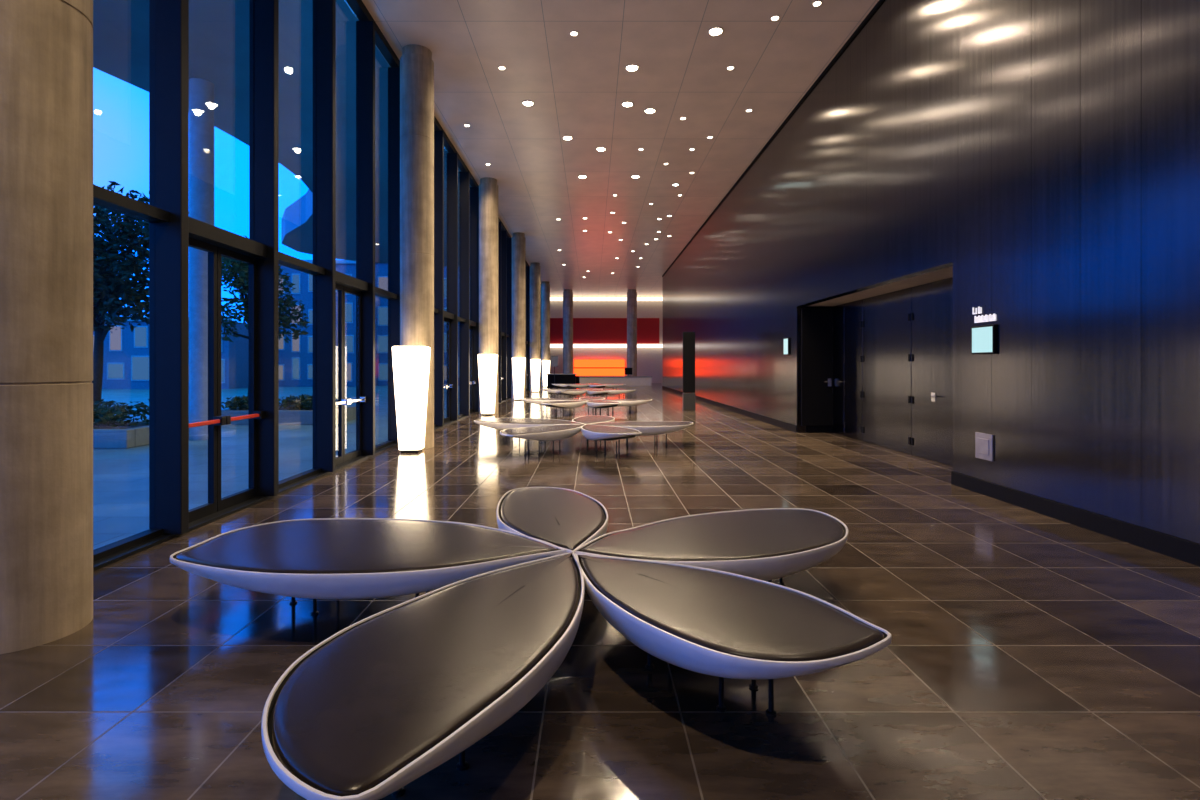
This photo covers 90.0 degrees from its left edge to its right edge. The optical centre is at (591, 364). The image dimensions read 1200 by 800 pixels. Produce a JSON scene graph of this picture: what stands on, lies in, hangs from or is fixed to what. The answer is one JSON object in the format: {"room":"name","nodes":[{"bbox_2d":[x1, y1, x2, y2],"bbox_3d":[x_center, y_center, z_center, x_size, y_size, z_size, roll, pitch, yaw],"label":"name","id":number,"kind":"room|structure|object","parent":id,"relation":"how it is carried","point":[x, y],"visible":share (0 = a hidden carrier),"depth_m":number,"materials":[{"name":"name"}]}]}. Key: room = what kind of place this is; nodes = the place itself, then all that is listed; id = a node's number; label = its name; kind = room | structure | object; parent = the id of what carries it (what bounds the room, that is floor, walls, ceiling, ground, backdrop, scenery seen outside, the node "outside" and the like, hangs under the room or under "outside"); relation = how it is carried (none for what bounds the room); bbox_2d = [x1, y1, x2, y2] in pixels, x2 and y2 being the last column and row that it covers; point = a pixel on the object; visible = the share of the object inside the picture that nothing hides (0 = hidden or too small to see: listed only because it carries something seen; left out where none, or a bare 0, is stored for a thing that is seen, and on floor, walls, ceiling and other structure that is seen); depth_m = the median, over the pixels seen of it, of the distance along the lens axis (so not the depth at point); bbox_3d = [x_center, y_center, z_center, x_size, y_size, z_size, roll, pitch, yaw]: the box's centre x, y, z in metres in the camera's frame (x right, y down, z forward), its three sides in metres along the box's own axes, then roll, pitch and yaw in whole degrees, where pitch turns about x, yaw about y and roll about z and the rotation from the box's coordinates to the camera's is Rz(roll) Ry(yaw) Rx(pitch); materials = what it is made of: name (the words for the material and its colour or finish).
{"room":"lobby","nodes":[
{"label":"lobby","id":0,"kind":"room"},
{"bbox_2d":[93,0,470,266],"bbox_3d":[-9.440,-6.355,8.000,11.120,1.150,56.000,0,0,0],"label":"sky","id":1,"kind":"structure","parent":0,"point":[218,29],"depth_m":12.11,"materials":[{"name":"blue"}]},
{"bbox_2d":[93,390,529,571],"bbox_3d":[-3.730,1.485,23.500,0.220,0.030,53.000,0,0,0],"label":"trim","id":2,"kind":"structure","parent":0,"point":[121,555],"depth_m":5.91,"materials":[{"name":"metal"}]},
{"bbox_2d":[346,0,529,270],"bbox_3d":[-3.700,-5.660,23.500,0.160,0.140,53.000,0,0,0],"label":"trim","id":3,"kind":"structure","parent":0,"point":[358,7],"depth_m":10.84,"materials":[{"name":"black metal"}]},
{"bbox_2d":[434,130,453,426],"bbox_3d":[-3.700,-2.065,15.080,0.280,7.070,1.520,0,0,0],"label":"door","id":4,"kind":"structure","parent":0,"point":[443,316],"depth_m":14.32,"materials":[{"name":"metal"}]},
{"bbox_2d":[447,153,465,420],"bbox_3d":[-3.700,-2.065,16.600,0.280,7.070,1.520,0,0,0],"label":"window","id":5,"kind":"structure","parent":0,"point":[452,158],"depth_m":15.84,"materials":[{"name":"black metal"}]},
{"bbox_2d":[459,172,475,415],"bbox_3d":[-3.700,-2.065,18.120,0.280,7.070,1.520,0,0,0],"label":"door","id":6,"kind":"structure","parent":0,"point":[464,177],"depth_m":17.36,"materials":[{"name":"metal"}]},
{"bbox_2d":[470,187,478,411],"bbox_3d":[-3.700,-2.065,19.640,0.280,7.070,1.520,0,0,0],"label":"window","id":7,"kind":"structure","parent":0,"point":[474,191],"depth_m":18.88,"materials":[{"name":"black metal"}]},
{"bbox_2d":[498,222,503,402],"bbox_3d":[-3.700,-2.065,24.200,0.280,7.070,1.520,0,0,0],"label":"door","id":8,"kind":"structure","parent":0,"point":[500,334],"depth_m":23.44,"materials":[{"name":"metal"}]},
{"bbox_2d":[501,230,508,399],"bbox_3d":[-3.700,-2.065,25.720,0.280,7.070,1.520,0,0,0],"label":"window","id":9,"kind":"structure","parent":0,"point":[503,233],"depth_m":24.96,"materials":[{"name":"black metal"}]},
{"bbox_2d":[507,238,511,397],"bbox_3d":[-3.700,-2.065,27.240,0.280,7.070,1.520,0,0,0],"label":"door","id":10,"kind":"structure","parent":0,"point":[509,240],"depth_m":26.48,"materials":[{"name":"metal"}]},
{"bbox_2d":[526,262,527,391],"bbox_3d":[-3.700,-2.065,33.320,0.280,7.070,1.520,0,0,0],"label":"door","id":11,"kind":"structure","parent":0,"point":[526,262],"depth_m":32.61,"materials":[{"name":"metal"}]},
{"bbox_2d":[527,266,529,390],"bbox_3d":[-3.700,-2.065,34.840,0.280,7.070,1.520,0,0,0],"label":"window","id":12,"kind":"structure","parent":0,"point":[528,266],"depth_m":34.08,"materials":[{"name":"black metal"}]},
{"bbox_2d":[0,383,1199,799],"bbox_3d":[1.560,1.600,23.500,10.880,0.200,53.000,0,0,0],"label":"floor","id":13,"kind":"structure","parent":0,"point":[1030,655],"depth_m":3.02,"materials":[{"name":"tile"}]},
{"bbox_2d":[0,0,92,653],"bbox_3d":[-3.200,-2.115,3.380,0.600,7.230,0.600,0,0,0],"label":"concrete column","id":14,"kind":"structure","parent":13,"relation":"on","point":[46,46],"depth_m":3.23,"materials":[{"name":"beige concrete"}]},
{"bbox_2d":[392,346,429,452],"bbox_3d":[-3.120,0.590,10.380,0.550,1.820,0.550,0,0,-3],"label":"floor lamp","id":15,"kind":"object","parent":13,"relation":"on","point":[411,364],"visible":1,"depth_m":10.16,"materials":[{"name":"plastic"}]},
{"bbox_2d":[400,44,433,448],"bbox_3d":[-3.200,-2.115,10.980,0.600,7.230,0.600,0,0,27],"label":"concrete column","id":16,"kind":"structure","parent":13,"relation":"on","point":[416,62],"depth_m":10.73,"materials":[{"name":"beige concrete"}]},
{"bbox_2d":[478,354,497,414],"bbox_3d":[-3.120,0.590,17.980,0.550,1.820,0.550,0,0,-3],"label":"lantern","id":17,"kind":"object","parent":13,"relation":"on","point":[487,363],"visible":1,"depth_m":17.75,"materials":[{"name":"plastic"}]},
{"bbox_2d":[479,177,497,413],"bbox_3d":[-3.200,-2.115,18.580,0.600,7.230,0.600,0,0,-36],"label":"concrete column","id":18,"kind":"structure","parent":13,"relation":"on","point":[488,187],"depth_m":18.33,"materials":[{"name":"beige concrete"}]},
{"bbox_2d":[512,232,525,399],"bbox_3d":[-3.200,-2.115,26.180,0.600,7.230,0.600,0,0,-9],"label":"concrete column","id":19,"kind":"structure","parent":13,"relation":"on","point":[518,239],"depth_m":25.92,"materials":[{"name":"beige concrete"}]},
{"bbox_2d":[512,357,525,399],"bbox_3d":[-3.120,0.590,25.580,0.550,1.820,0.550,0,0,-3],"label":"lantern","id":20,"kind":"object","parent":13,"relation":"on","point":[518,363],"visible":0.87,"depth_m":25.35,"materials":[{"name":"plastic"}]},
{"bbox_2d":[170,487,891,799],"bbox_3d":[-0.092,1.296,3.679,3.839,0.408,3.602,0,0,-41],"label":"bench","id":21,"kind":"object","parent":13,"relation":"on","point":[395,694],"visible":1,"depth_m":2.70,"materials":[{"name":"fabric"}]},
{"bbox_2d":[176,519,560,573],"bbox_3d":[-1.300,1.119,3.730,2.237,0.053,1.106,0,0,0],"label":"cushion","id":22,"kind":"object","parent":21,"relation":"on","point":[297,546],"depth_m":3.57,"materials":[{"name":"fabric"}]},
{"bbox_2d":[272,553,578,796],"bbox_3d":[-0.489,1.119,2.584,0.844,0.053,1.998,0,0,28],"label":"cushion","id":23,"kind":"object","parent":21,"relation":"on","point":[382,701],"depth_m":2.15,"materials":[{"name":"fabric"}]},
{"bbox_2d":[501,487,603,550],"bbox_3d":[-0.317,1.119,4.479,0.815,0.053,1.834,0,0,0],"label":"cushion","id":24,"kind":"object","parent":21,"relation":"on","point":[532,518],"depth_m":4.21,"materials":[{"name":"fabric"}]},
{"bbox_2d":[577,509,843,560],"bbox_3d":[0.864,1.119,3.900,2.014,0.053,0.958,0,0,-27],"label":"cushion","id":25,"kind":"object","parent":21,"relation":"on","point":[750,534],"depth_m":3.80,"materials":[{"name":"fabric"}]},
{"bbox_2d":[578,555,883,661],"bbox_3d":[0.486,1.119,2.913,0.789,0.053,1.601,0,0,-37],"label":"cushion","id":26,"kind":"object","parent":21,"relation":"on","point":[693,607],"depth_m":2.68,"materials":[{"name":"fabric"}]},
{"bbox_2d":[530,262,540,391],"bbox_3d":[-3.200,-2.115,33.780,0.600,7.230,0.600,0,0,18],"label":"concrete column","id":27,"kind":"structure","parent":13,"relation":"on","point":[535,268],"depth_m":33.53,"materials":[{"name":"beige concrete"}]},
{"bbox_2d":[530,359,540,391],"bbox_3d":[-3.120,0.590,33.180,0.550,1.820,0.550,0,0,-3],"label":"lantern","id":28,"kind":"object","parent":13,"relation":"on","point":[535,363],"visible":0.98,"depth_m":32.95,"materials":[{"name":"plastic"}]},
{"bbox_2d":[541,281,549,386],"bbox_3d":[-3.200,-2.115,41.380,0.600,7.230,0.600,0,0,45],"label":"concrete column","id":29,"kind":"structure","parent":13,"relation":"on","point":[545,286],"depth_m":41.12,"materials":[{"name":"beige concrete"}]},
{"bbox_2d":[542,360,549,386],"bbox_3d":[-3.120,0.590,40.780,0.550,1.820,0.550,0,0,-3],"label":"lantern","id":30,"kind":"object","parent":13,"relation":"on","point":[545,363],"visible":0.77,"depth_m":40.54,"materials":[{"name":"plastic"}]},
{"bbox_2d":[551,356,557,387],"bbox_3d":[-2.450,0.450,39.300,0.358,2.100,0.319,0,0,41],"label":"stand","id":31,"kind":"object","parent":13,"relation":"on","point":[554,359],"visible":1,"depth_m":39.28,"materials":[{"name":"metal"}]},
{"bbox_2d":[546,374,576,386],"bbox_3d":[-2.050,1.040,40.500,2.000,0.920,0.720,0,0,0],"label":"counter","id":32,"kind":"object","parent":13,"relation":"on","point":[559,378],"depth_m":40.20,"materials":[{"name":"stone"}]},
{"bbox_2d":[546,374,576,374],"bbox_3d":[-2.050,0.615,40.500,2.000,0.070,0.720,0,0,0],"label":"countertop","id":33,"kind":"structure","parent":32,"relation":"on","point":[546,374],"depth_m":40.14,"materials":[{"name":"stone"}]},
{"bbox_2d":[563,289,572,373],"bbox_3d":[-1.830,-2.115,45.800,0.760,7.230,0.760,0,0,0],"label":"concrete column","id":34,"kind":"structure","parent":13,"relation":"on","point":[567,294],"depth_m":45.48,"materials":[{"name":"grey concrete"}]},
{"bbox_2d":[474,415,692,454],"bbox_3d":[-0.050,1.296,11.318,3.839,0.408,3.602,0,0,-22],"label":"bench","id":35,"kind":"object","parent":13,"relation":"on","point":[593,427],"visible":1,"depth_m":10.74,"materials":[{"name":"plastic"}]},
{"bbox_2d":[476,418,581,423],"bbox_3d":[-1.177,1.119,11.757,2.237,0.053,1.106,0,0,19],"label":"cushion","id":36,"kind":"object","parent":35,"relation":"on","point":[490,420],"depth_m":11.63,"materials":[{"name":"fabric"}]},
{"bbox_2d":[502,424,584,434],"bbox_3d":[-0.781,1.119,10.410,1.998,0.053,0.844,0,0,-43],"label":"cushion","id":37,"kind":"object","parent":35,"relation":"on","point":[532,429],"depth_m":10.20,"materials":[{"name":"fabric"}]},
{"bbox_2d":[574,415,612,423],"bbox_3d":[-0.004,1.119,12.147,0.815,0.053,1.834,0,0,19],"label":"cushion","id":38,"kind":"object","parent":35,"relation":"on","point":[591,419],"depth_m":12.02,"materials":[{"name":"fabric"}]},
{"bbox_2d":[583,424,638,432],"bbox_3d":[0.248,1.119,10.405,0.789,0.053,1.601,0,0,-19],"label":"cushion","id":39,"kind":"object","parent":35,"relation":"on","point":[587,428],"depth_m":10.32,"materials":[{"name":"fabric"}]},
{"bbox_2d":[592,421,691,426],"bbox_3d":[0.926,1.119,11.217,2.014,0.053,0.958,0,0,-8],"label":"cushion","id":40,"kind":"object","parent":35,"relation":"on","point":[603,423],"depth_m":11.20,"materials":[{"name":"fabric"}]},
{"bbox_2d":[519,397,651,415],"bbox_3d":[-0.054,1.296,18.969,3.839,0.408,3.602,0,0,-24],"label":"bench","id":41,"kind":"object","parent":13,"relation":"on","point":[592,402],"visible":0.99,"depth_m":18.41,"materials":[{"name":"plastic"}]},
{"bbox_2d":[524,398,582,399],"bbox_3d":[-1.193,1.119,19.375,2.237,0.053,1.106,0,0,17],"label":"cushion","id":42,"kind":"object","parent":41,"relation":"on","point":[524,398],"depth_m":19.14,"materials":[{"name":"fabric"}]},
{"bbox_2d":[542,400,586,403],"bbox_3d":[-0.757,1.119,18.040,0.844,0.053,1.998,0,0,45],"label":"cushion","id":43,"kind":"object","parent":41,"relation":"on","point":[554,401],"depth_m":17.95,"materials":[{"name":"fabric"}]},
{"bbox_2d":[580,397,602,399],"bbox_3d":[-0.033,1.119,19.800,0.815,0.053,1.834,0,0,17],"label":"cushion","id":44,"kind":"object","parent":41,"relation":"on","point":[583,398],"depth_m":19.58,"materials":[{"name":"fabric"}]},
{"bbox_2d":[587,400,618,402],"bbox_3d":[0.272,1.119,18.066,0.789,0.053,1.601,0,0,-20],"label":"cushion","id":45,"kind":"object","parent":41,"relation":"on","point":[588,401],"depth_m":17.97,"materials":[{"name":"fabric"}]},
{"bbox_2d":[599,399,650,400],"bbox_3d":[0.925,1.119,18.898,2.014,0.053,0.958,0,0,-10],"label":"cushion","id":46,"kind":"object","parent":41,"relation":"on","point":[599,399],"depth_m":18.93,"materials":[{"name":"fabric"}]},
{"bbox_2d":[541,388,634,398],"bbox_3d":[-0.047,1.296,26.616,3.839,0.408,3.602,0,0,-20],"label":"bench","id":47,"kind":"object","parent":13,"relation":"on","point":[591,391],"visible":0.93,"depth_m":25.88,"materials":[{"name":"fabric"}]},
{"bbox_2d":[546,389,583,389],"bbox_3d":[-1.160,1.119,27.089,2.237,0.053,1.106,0,0,21],"label":"cushion","id":48,"kind":"object","parent":47,"relation":"on","point":[546,389],"depth_m":26.78,"materials":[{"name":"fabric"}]},
{"bbox_2d":[558,390,585,391],"bbox_3d":[-0.805,1.119,25.730,1.998,0.053,0.844,0,0,-42],"label":"cushion","id":49,"kind":"object","parent":47,"relation":"on","point":[562,390],"depth_m":25.69,"materials":[{"name":"fabric"}]},
{"bbox_2d":[552,383,625,389],"bbox_3d":[-0.050,1.296,34.268,3.839,0.408,3.602,0,0,-22],"label":"bench","id":50,"kind":"object","parent":13,"relation":"on","point":[591,385],"visible":0.94,"depth_m":33.65,"materials":[{"name":"fabric"}]},
{"bbox_2d":[573,360,624,382],"bbox_3d":[0.600,0.525,49.700,4.300,1.950,0.400,0,0,0],"label":"bar","id":51,"kind":"object","parent":13,"relation":"on","point":[581,367],"visible":0.64,"depth_m":49.70,"materials":[{"name":"orange"}]},
{"bbox_2d":[573,367,624,367],"bbox_3d":[0.600,0.240,49.650,4.300,0.080,0.300,0,0,0],"label":"shelf","id":52,"kind":"object","parent":51,"relation":"attached to","point":[573,367],"depth_m":49.50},
{"bbox_2d":[579,376,651,385],"bbox_3d":[1.700,1.160,43.600,5.300,0.680,0.720,0,0,0],"label":"reception desk","id":53,"kind":"object","parent":13,"relation":"on","point":[628,380],"depth_m":43.30,"materials":[{"name":"stone"}]},
{"bbox_2d":[579,376,651,376],"bbox_3d":[1.700,0.850,43.600,5.300,0.060,0.720,0,0,0],"label":"countertop","id":54,"kind":"structure","parent":53,"relation":"on","point":[579,376],"depth_m":43.24,"materials":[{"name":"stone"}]},
{"bbox_2d":[625,368,631,375],"bbox_3d":[2.650,0.510,43.600,0.560,0.620,0.280,0,0,0],"label":"monitor","id":55,"kind":"object","parent":53,"relation":"on","point":[628,371],"visible":0.93,"depth_m":43.57,"materials":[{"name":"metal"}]},
{"bbox_2d":[627,289,636,375],"bbox_3d":[3.050,-2.115,45.800,0.760,7.230,0.760,0,0,0],"label":"concrete column","id":56,"kind":"structure","parent":13,"relation":"on","point":[631,293],"depth_m":45.47,"materials":[{"name":"grey concrete"}]},
{"bbox_2d":[682,332,694,409],"bbox_3d":[3.230,0.200,20.000,0.400,2.600,0.240,0,0,0],"label":"information totem","id":57,"kind":"object","parent":13,"relation":"on","point":[688,395],"visible":0.99,"depth_m":19.93,"materials":[{"name":"black metal"}]},
{"bbox_2d":[550,296,662,382],"bbox_3d":[1.560,-2.115,50.100,10.880,7.230,0.200,0,0,0],"label":"wall","id":58,"kind":"structure","parent":0,"point":[649,360],"depth_m":50.00,"materials":[{"name":"grey paint"}]},
{"bbox_2d":[93,185,169,561],"bbox_3d":[-3.700,-2.065,4.440,0.280,7.070,1.520,0,0,0],"label":"window","id":59,"kind":"structure","parent":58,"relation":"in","point":[104,198],"depth_m":4.80,"materials":[{"name":"black metal"}]},
{"bbox_2d":[149,0,266,533],"bbox_3d":[-3.700,-2.065,5.960,0.280,7.070,1.520,0,0,0],"label":"door frame","id":60,"kind":"structure","parent":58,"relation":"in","point":[169,243],"depth_m":5.20,"materials":[{"name":"metal"}]},
{"bbox_2d":[249,0,324,495],"bbox_3d":[-3.700,-2.065,7.480,0.280,7.070,1.520,0,0,0],"label":"window","id":61,"kind":"structure","parent":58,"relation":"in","point":[263,14],"depth_m":6.72,"materials":[{"name":"black metal"}]},
{"bbox_2d":[313,0,367,471],"bbox_3d":[-3.700,-2.065,9.000,0.280,7.070,1.520,0,0,0],"label":"door frame","id":62,"kind":"structure","parent":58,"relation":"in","point":[325,286],"depth_m":8.24,"materials":[{"name":"metal"}]},
{"bbox_2d":[356,21,396,454],"bbox_3d":[-3.700,-2.065,10.520,0.280,7.070,1.520,0,0,0],"label":"window","id":63,"kind":"structure","parent":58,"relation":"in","point":[365,30],"depth_m":9.76,"materials":[{"name":"black metal"}]},
{"bbox_2d":[388,67,399,442],"bbox_3d":[-3.700,-2.065,12.040,0.280,7.070,1.520,0,0,0],"label":"door","id":64,"kind":"structure","parent":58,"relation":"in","point":[393,73],"depth_m":11.28,"materials":[{"name":"metal"}]},
{"bbox_2d":[529,271,529,389],"bbox_3d":[-3.700,-2.065,36.360,0.280,7.070,1.520,0,0,0],"label":"door","id":65,"kind":"structure","parent":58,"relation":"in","point":[529,271],"depth_m":35.60,"materials":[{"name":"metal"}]},
{"bbox_2d":[550,318,658,342],"bbox_3d":[0.950,-2.850,49.925,9.300,2.100,0.150,0,0,0],"label":"wall panel","id":66,"kind":"object","parent":58,"relation":"attached to","point":[585,330],"visible":0.64,"depth_m":49.86,"materials":[{"name":"red paint"}]},
{"bbox_2d":[550,344,662,347],"bbox_3d":[1.600,-1.575,49.775,10.600,0.250,0.350,0,0,0],"label":"light","id":67,"kind":"object","parent":58,"relation":"attached to","point":[551,345],"visible":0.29,"depth_m":49.60,"materials":[{"name":"white"}]},
{"bbox_2d":[550,297,662,300],"bbox_3d":[1.600,-5.480,49.775,10.600,0.280,0.350,0,0,0],"label":"light","id":68,"kind":"object","parent":58,"relation":"attached to","point":[551,298],"visible":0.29,"depth_m":49.60,"materials":[{"name":"beige"}]},
{"bbox_2d":[345,0,878,295],"bbox_3d":[1.560,-5.830,23.600,10.880,0.200,53.200,0,0,0],"label":"ceiling","id":69,"kind":"structure","parent":0,"point":[577,86],"depth_m":13.00,"materials":[{"name":"white paint"}]},
{"bbox_2d":[522,101,533,105],"bbox_3d":[-1.400,-5.718,13.122,0.272,0.023,0.272,0,0,0],"label":"recessed light","id":70,"kind":"object","parent":69,"relation":"in","point":[525,103],"visible":1,"depth_m":13.10,"materials":[{"name":"white"}]},
{"bbox_2d":[562,136,572,139],"bbox_3d":[-0.617,-5.718,15.119,0.272,0.023,0.272,0,0,0],"label":"recessed light","id":71,"kind":"object","parent":69,"relation":"in","point":[563,137],"visible":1,"depth_m":15.10,"materials":[{"name":"white"}]},
{"bbox_2d":[570,31,577,35],"bbox_3d":[-0.311,-5.718,10.355,0.150,0.023,0.150,0,0,0],"label":"recessed light","id":72,"kind":"object","parent":69,"relation":"in","point":[572,33],"visible":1,"depth_m":10.34,"materials":[{"name":"white"}]},
{"bbox_2d":[596,147,605,150],"bbox_3d":[0.239,-5.718,15.917,0.272,0.023,0.272,0,0,0],"label":"recessed light","id":73,"kind":"object","parent":69,"relation":"in","point":[599,148],"visible":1,"depth_m":15.89,"materials":[{"name":"white"}]},
{"bbox_2d":[621,102,633,106],"bbox_3d":[0.779,-5.718,13.172,0.272,0.023,0.272,0,0,0],"label":"recessed light","id":74,"kind":"object","parent":69,"relation":"in","point":[624,104],"visible":1,"depth_m":13.15,"materials":[{"name":"white"}]},
{"bbox_2d":[625,64,638,71],"bbox_3d":[0.770,-5.718,11.556,0.272,0.023,0.272,0,0,0],"label":"recessed light","id":75,"kind":"object","parent":69,"relation":"in","point":[631,68],"visible":1,"depth_m":11.55,"materials":[{"name":"white"}]},
{"bbox_2d":[644,108,655,113],"bbox_3d":[1.306,-5.718,13.514,0.272,0.023,0.272,0,0,0],"label":"recessed light","id":76,"kind":"object","parent":69,"relation":"in","point":[649,110],"visible":1,"depth_m":13.49,"materials":[{"name":"white"}]},
{"bbox_2d":[708,27,723,35],"bbox_3d":[2.120,-5.718,10.293,0.272,0.023,0.272,0,0,0],"label":"recessed light","id":77,"kind":"object","parent":69,"relation":"in","point":[715,31],"visible":1,"depth_m":10.27,"materials":[{"name":"white"}]},
{"bbox_2d":[770,15,779,20],"bbox_3d":[3.018,-5.718,9.896,0.150,0.023,0.150,0,0,0],"label":"recessed light","id":78,"kind":"object","parent":69,"relation":"in","point":[776,17],"visible":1,"depth_m":9.88,"materials":[{"name":"white"}]},
{"bbox_2d":[812,1,821,6],"bbox_3d":[3.562,-5.718,9.497,0.150,0.023,0.150,0,0,0],"label":"recessed light","id":79,"kind":"object","parent":69,"relation":"in","point":[816,3],"visible":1,"depth_m":9.48,"materials":[{"name":"white"}]},
{"bbox_2d":[806,306,832,432],"bbox_3d":[5.090,0.050,10.425,0.700,2.900,5.950,0,0,0],"label":"wall","id":80,"kind":"structure","parent":0,"point":[809,429],"depth_m":13.30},
{"bbox_2d":[801,308,832,425],"bbox_3d":[4.990,0.045,13.236,0.720,2.590,0.118,0,0,0],"label":"door","id":81,"kind":"structure","parent":80,"relation":"in","point":[816,323],"depth_m":13.24,"materials":[{"name":"metal"}]},
{"bbox_2d":[832,304,843,435],"bbox_3d":[5.348,0.100,12.970,0.085,2.792,0.604,0,0,0],"label":"door","id":82,"kind":"structure","parent":80,"relation":"in","point":[838,310],"depth_m":12.95,"materials":[{"name":"metal"}]},
{"bbox_2d":[844,299,862,440],"bbox_3d":[5.348,0.100,12.230,0.085,2.792,0.844,0,0,0],"label":"door","id":83,"kind":"structure","parent":80,"relation":"in","point":[853,311],"depth_m":12.21,"materials":[{"name":"metal"}]},
{"bbox_2d":[862,287,911,454],"bbox_3d":[5.348,0.100,10.900,0.085,2.792,1.784,0,0,0],"label":"door","id":84,"kind":"structure","parent":80,"relation":"in","point":[887,322],"depth_m":10.77,"materials":[{"name":"metal"}]},
{"bbox_2d":[911,277,952,465],"bbox_3d":[5.324,0.100,8.790,0.132,2.792,2.404,0,0,0],"label":"door","id":85,"kind":"structure","parent":80,"relation":"in","point":[932,303],"depth_m":9.35,"materials":[{"name":"metal"}]},
{"bbox_2d":[809,266,952,305],"bbox_3d":[5.090,-1.350,10.425,0.700,0.100,5.750,0,0,0],"label":"ceiling","id":86,"kind":"structure","parent":0,"point":[945,273],"depth_m":9.94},
{"bbox_2d":[663,0,1199,543],"bbox_3d":[4.640,-2.115,17.800,0.200,7.230,41.600,0,0,0],"label":"wall","id":87,"kind":"structure","parent":0,"point":[1046,153],"depth_m":6.46,"materials":[{"name":"metal"}]},
{"bbox_2d":[662,386,796,432],"bbox_3d":[4.530,1.420,25.950,0.020,0.160,25.300,0,0,0],"label":"baseboard","id":88,"kind":"structure","parent":87,"relation":"attached to","point":[791,427],"depth_m":17.22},
{"bbox_2d":[662,0,883,276],"bbox_3d":[4.525,-5.700,17.800,0.030,0.060,41.600,0,0,0],"label":"trim","id":89,"kind":"structure","parent":87,"relation":"attached to","point":[879,2],"depth_m":12.86,"materials":[{"name":"black metal"}]},
{"bbox_2d":[784,338,789,354],"bbox_3d":[4.521,-0.430,13.950,0.037,0.400,0.340,0,0,0],"label":"wall display","id":90,"kind":"object","parent":87,"relation":"attached to","point":[786,340],"visible":1,"depth_m":13.86,"materials":[{"name":"grey"}]},
{"bbox_2d":[971,324,995,353],"bbox_3d":[4.521,-0.290,6.930,0.037,0.330,0.400,0,0,0],"label":"wall display","id":91,"kind":"object","parent":87,"relation":"attached to","point":[983,338],"visible":1,"depth_m":6.90,"materials":[{"name":"grey"}]},
{"bbox_2d":[972,307,995,322],"bbox_3d":[4.534,-0.591,6.939,0.012,0.187,0.404,0,0,0],"label":"room sign","id":92,"kind":"object","parent":87,"relation":"attached to","point":[986,318],"visible":1,"depth_m":6.97,"materials":[{"name":"white"}]},
{"bbox_2d":[975,432,993,460],"bbox_3d":[4.526,0.937,6.901,0.028,0.300,0.316,0,0,0],"label":"socket plate","id":93,"kind":"object","parent":87,"relation":"attached to","point":[984,443],"visible":1,"depth_m":6.90,"materials":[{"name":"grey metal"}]},
{"bbox_2d":[951,471,1199,566],"bbox_3d":[4.530,1.420,2.275,0.020,0.160,10.550,0,0,0],"label":"baseboard","id":94,"kind":"structure","parent":87,"relation":"attached to","point":[1177,548],"depth_m":5.44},
{"label":"outside","id":95,"kind":"structure","parent":0,"visible":0},
{"bbox_2d":[93,386,458,549],"bbox_3d":[-46.940,1.635,45.000,86.120,0.230,130.000,0,0,0],"label":"ground","id":96,"kind":"structure","parent":95,"point":[120,476],"depth_m":9.35,"materials":[{"name":"grey concrete"}]},
{"bbox_2d":[92,181,148,420],"bbox_3d":[-11.818,-1.421,14.535,3.802,5.902,3.666,0,0,37],"label":"street tree","id":97,"kind":"object","parent":96,"relation":"on","point":[113,270],"visible":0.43,"depth_m":14.06,"materials":[{"name":"green plant"}]},
{"bbox_2d":[93,399,148,448],"bbox_3d":[-12.229,1.073,11.800,7.591,0.894,1.800,0,0,0],"label":"planter","id":98,"kind":"object","parent":96,"relation":"on","point":[110,430],"visible":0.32,"depth_m":11.36,"materials":[{"name":"stone"}]},
{"bbox_2d":[93,317,247,388],"bbox_3d":[-27.750,-0.755,41.900,9.800,4.550,8.200,0,0,0],"label":"building","id":99,"kind":"structure","parent":96,"relation":"on","point":[126,352],"depth_m":38.00,"materials":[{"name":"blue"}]},
{"bbox_2d":[189,78,213,439],"bbox_3d":[-8.000,-2.130,12.300,0.440,7.300,0.440,0,0,0],"label":"column","id":100,"kind":"structure","parent":96,"relation":"on","point":[201,91],"depth_m":12.11,"materials":[{"name":"grey concrete"}]},
{"bbox_2d":[221,395,247,424],"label":"planter","id":101,"kind":"object","parent":96,"relation":"on","point":[240,407],"depth_m":15.34,"materials":[{"name":"stone"}]},
{"bbox_2d":[221,235,310,342],"bbox_3d":[-10.827,-1.290,19.050,2.711,5.630,3.141,0,0,38],"label":"street tree","id":102,"kind":"object","parent":96,"relation":"on","point":[230,268],"visible":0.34,"depth_m":18.89,"materials":[{"name":"green plant"}]},
{"bbox_2d":[279,394,312,424],"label":"planter","id":103,"kind":"object","parent":96,"relation":"on","point":[296,410],"depth_m":15.30,"materials":[{"name":"stone"}]},
{"bbox_2d":[279,260,355,386],"bbox_3d":[-19.500,-2.905,45.900,6.300,8.850,8.200,0,0,0],"label":"building","id":104,"kind":"structure","parent":96,"relation":"on","point":[295,356],"depth_m":42.00,"materials":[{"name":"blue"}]},
{"bbox_2d":[345,406,355,421],"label":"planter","id":105,"kind":"object","parent":96,"relation":"on","point":[350,411],"depth_m":16.40,"materials":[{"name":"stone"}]},
{"bbox_2d":[375,263,458,385],"bbox_3d":[-10.750,-3.105,47.900,10.800,9.250,8.200,0,0,0],"label":"building","id":106,"kind":"structure","parent":96,"relation":"on","point":[381,269],"depth_m":44.00,"materials":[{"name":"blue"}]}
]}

